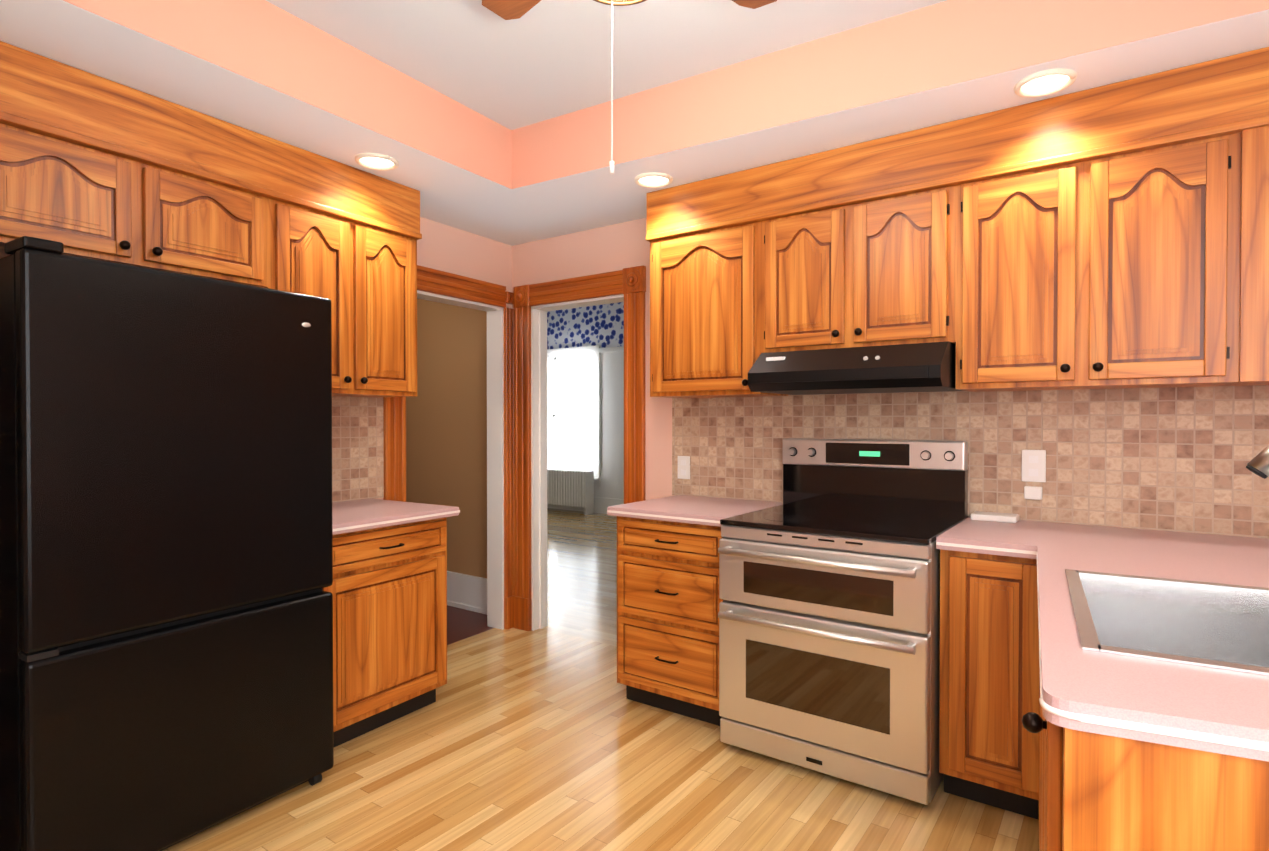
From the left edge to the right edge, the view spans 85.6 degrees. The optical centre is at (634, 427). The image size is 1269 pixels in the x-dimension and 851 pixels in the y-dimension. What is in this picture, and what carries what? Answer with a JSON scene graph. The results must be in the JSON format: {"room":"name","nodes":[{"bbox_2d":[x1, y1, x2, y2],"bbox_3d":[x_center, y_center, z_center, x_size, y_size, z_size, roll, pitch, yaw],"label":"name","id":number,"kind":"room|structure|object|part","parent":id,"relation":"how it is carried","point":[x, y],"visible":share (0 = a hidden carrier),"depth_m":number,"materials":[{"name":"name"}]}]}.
{"room":"kitchen","nodes":[
{"label":"kitchen","id":0,"kind":"room"},
{"bbox_2d":[377,217,511,499],"bbox_3d":[-1.813,-0.102,2.810,0.120,2.755,3.780,0,1,32],"label":"wall","id":1,"kind":"structure","parent":0,"point":[445,248],"depth_m":4.00,"materials":[{"name":"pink paint"}]},
{"bbox_2d":[0,41,279,289],"bbox_3d":[-1.829,-0.638,2.389,0.442,0.988,0.895,0,1,36],"label":"upper cabinet","id":2,"kind":"object","parent":1,"relation":"attached to","point":[104,169],"depth_m":2.28,"materials":[{"name":"brown wood"}]},
{"bbox_2d":[276,140,421,400],"bbox_3d":[-1.345,-0.645,3.063,0.442,0.988,0.763,0,1,36],"label":"upper cabinet","id":3,"kind":"object","parent":1,"relation":"attached to","point":[346,235],"depth_m":3.02,"materials":[{"name":"brown wood"}]},
{"bbox_2d":[406,298,486,577],"bbox_3d":[-1.423,-0.125,5.017,1.620,2.755,0.120,0,1,36],"label":"wall","id":4,"kind":"structure","parent":0,"point":[446,435],"depth_m":4.81,"materials":[{"name":"brown paint"}]},
{"bbox_2d":[447,571,486,614],"bbox_3d":[-1.490,1.135,4.985,1.625,0.235,0.029,0,1,36],"label":"baseboard","id":5,"kind":"structure","parent":4,"relation":"attached to","point":[467,592],"depth_m":4.74,"materials":[{"name":"white paint"}]},
{"bbox_2d":[547,302,623,498],"bbox_3d":[0.867,-0.287,8.788,7.140,3.000,0.120,0,1,36],"label":"wall","id":6,"kind":"structure","parent":0,"point":[602,326],"depth_m":9.61,"materials":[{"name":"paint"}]},
{"bbox_2d":[547,345,600,487],"bbox_3d":[-0.900,-0.165,10.015,1.100,2.010,0.171,0,1,36],"label":"room window","id":7,"kind":"structure","parent":6,"relation":"in","point":[576,430],"depth_m":10.06,"materials":[{"name":"white glass"}]},
{"bbox_2d":[547,346,623,513],"bbox_3d":[0.823,0.048,8.730,6.900,2.330,0.029,0,1,36],"label":"trim","id":8,"kind":"structure","parent":6,"relation":"attached to","point":[601,505],"depth_m":9.64,"materials":[{"name":"white paint"}]},
{"bbox_2d":[512,218,674,499],"bbox_3d":[0.964,-0.105,3.180,4.440,2.755,0.120,0,1,36],"label":"wall","id":9,"kind":"structure","parent":0,"point":[614,247],"depth_m":3.85,"materials":[{"name":"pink paint"}]},
{"bbox_2d":[383,265,645,630],"bbox_3d":[-0.656,0.191,3.741,1.156,2.150,1.112,0,1,36],"label":"door frame","id":10,"kind":"structure","parent":9,"relation":"attached to","point":[629,283],"depth_m":4.26,"materials":[{"name":"brown wood"}]},
{"bbox_2d":[646,47,1268,400],"bbox_3d":[1.195,-0.641,2.625,2.681,0.988,0.497,0,1,36],"label":"upper cabinet","id":11,"kind":"object","parent":9,"relation":"attached to","point":[1053,311],"depth_m":2.46,"materials":[{"name":"brown wood"}]},
{"bbox_2d":[748,341,962,394],"bbox_3d":[0.916,-0.237,2.826,0.747,0.169,0.502,0,1,36],"label":"range hood","id":12,"kind":"object","parent":11,"relation":"attached to","point":[896,367],"depth_m":2.65,"materials":[{"name":"black metal"}]},
{"bbox_2d":[162,508,1038,850],"bbox_3d":[-0.712,1.295,4.788,9.020,0.080,8.246,0,1,36],"label":"floor","id":13,"kind":"structure","parent":0,"point":[513,739],"depth_m":2.47,"materials":[{"name":"brown wood"}]},
{"bbox_2d":[0,236,333,850],"bbox_3d":[-1.612,0.392,2.296,0.692,1.777,0.874,0,1,32],"label":"fridge","id":14,"kind":"object","parent":13,"relation":"on","point":[166,606],"visible":1,"depth_m":2.00,"materials":[{"name":"black metal"}]},
{"bbox_2d":[322,521,446,746],"bbox_3d":[-1.272,0.836,3.006,0.638,0.874,0.696,0,1,36],"label":"base cabinet","id":15,"kind":"object","parent":13,"relation":"on","point":[388,588],"depth_m":2.85,"materials":[{"name":"brown wood"}]},
{"bbox_2d":[332,497,459,536],"bbox_3d":[-1.250,0.379,2.999,0.679,0.040,0.737,0,1,36],"label":"countertop","id":16,"kind":"structure","parent":15,"relation":"on","point":[363,514],"depth_m":2.96,"materials":[{"name":"stone"}]},
{"bbox_2d":[547,468,593,514],"bbox_3d":[-1.006,0.901,9.862,0.940,0.600,0.200,0,1,36],"label":"radiator","id":17,"kind":"object","parent":13,"relation":"on","point":[570,488],"visible":0.88,"depth_m":9.66,"materials":[{"name":"white metal"}]},
{"bbox_2d":[617,517,723,725],"bbox_3d":[0.318,0.834,3.209,0.585,0.874,0.597,0,1,36],"label":"base cabinet","id":18,"kind":"object","parent":13,"relation":"on","point":[668,600],"depth_m":2.97,"materials":[{"name":"brown wood"}]},
{"bbox_2d":[606,493,782,528],"bbox_3d":[0.301,0.377,3.201,0.614,0.040,0.621,0,1,36],"label":"countertop","id":19,"kind":"structure","parent":18,"relation":"on","point":[682,508],"depth_m":3.08,"materials":[{"name":"stone"}]},
{"bbox_2d":[718,438,967,804],"bbox_3d":[0.832,0.666,2.735,0.779,1.222,0.747,0,1,36],"label":"range","id":20,"kind":"object","parent":13,"relation":"on","point":[829,617],"visible":1,"depth_m":2.51,"materials":[{"name":"silver metal"}]},
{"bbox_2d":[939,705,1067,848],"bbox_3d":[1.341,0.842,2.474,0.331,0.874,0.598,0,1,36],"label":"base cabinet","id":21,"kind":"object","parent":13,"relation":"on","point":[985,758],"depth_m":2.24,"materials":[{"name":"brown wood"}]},
{"bbox_2d":[936,517,1268,776],"bbox_3d":[1.280,0.393,1.679,1.162,0.040,1.953,0,1,36],"label":"countertop","id":22,"kind":"structure","parent":21,"relation":"on","point":[997,574],"depth_m":1.98,"materials":[{"name":"stone"}]},
{"bbox_3d":[1.417,0.350,2.694,0.160,0.026,0.100,0,1,36],"label":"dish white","id":23,"kind":"part","parent":22,"relation":"part of","materials":[{"name":"white ceramic"}]},
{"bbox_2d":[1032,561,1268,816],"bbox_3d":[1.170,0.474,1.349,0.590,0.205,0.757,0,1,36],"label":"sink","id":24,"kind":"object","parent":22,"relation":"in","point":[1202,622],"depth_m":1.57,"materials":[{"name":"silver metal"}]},
{"bbox_2d":[1240,429,1268,480],"bbox_3d":[1.328,0.143,1.248,0.326,0.469,0.097,0,1,36],"label":"faucet","id":25,"kind":"object","parent":22,"relation":"on","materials":[{"name":"silver metal"}]},
{"bbox_2d":[0,0,1268,245],"bbox_3d":[-0.155,-1.292,1.611,4.242,0.330,3.772,0,1,36],"label":"ceiling","id":26,"kind":"structure","parent":0,"point":[542,60],"depth_m":2.50,"materials":[{"name":"white paint"}]},
{"bbox_2d":[355,153,398,170],"bbox_3d":[-1.098,-1.137,2.923,0.178,0.022,0.178,0,1,36],"label":"recessed light","id":27,"kind":"object","parent":26,"relation":"in","point":[377,161],"visible":0.96,"depth_m":2.93,"materials":[{"name":"beige glass"}]},
{"bbox_2d":[482,0,776,174],"bbox_3d":[-0.040,-1.021,1.774,0.940,0.775,0.940,0,1,3],"label":"ceiling fan","id":28,"kind":"object","parent":26,"relation":"hanging from","point":[510,9],"visible":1,"depth_m":2.17,"materials":[{"name":"brown metal"}]},
{"bbox_2d":[634,172,672,187],"bbox_3d":[0.088,-1.140,3.146,0.178,0.022,0.178,0,1,36],"label":"recessed light","id":29,"kind":"object","parent":26,"relation":"in","point":[653,180],"visible":0.92,"depth_m":3.14,"materials":[{"name":"beige glass"}]},
{"bbox_2d":[63,0,1268,188],"bbox_3d":[0.050,-1.267,1.636,2.829,0.279,2.120,0,1,32],"label":"ceiling soffit","id":30,"kind":"object","parent":26,"relation":"attached to","point":[930,47],"visible":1,"depth_m":2.43,"materials":[{"name":"pink paint"}]},
{"bbox_2d":[1014,68,1076,97],"bbox_3d":[1.344,-1.130,2.244,0.178,0.022,0.178,0,1,36],"label":"recessed light","id":31,"kind":"object","parent":26,"relation":"in","point":[1045,83],"visible":1,"depth_m":2.24,"materials":[{"name":"beige glass"}]}
]}

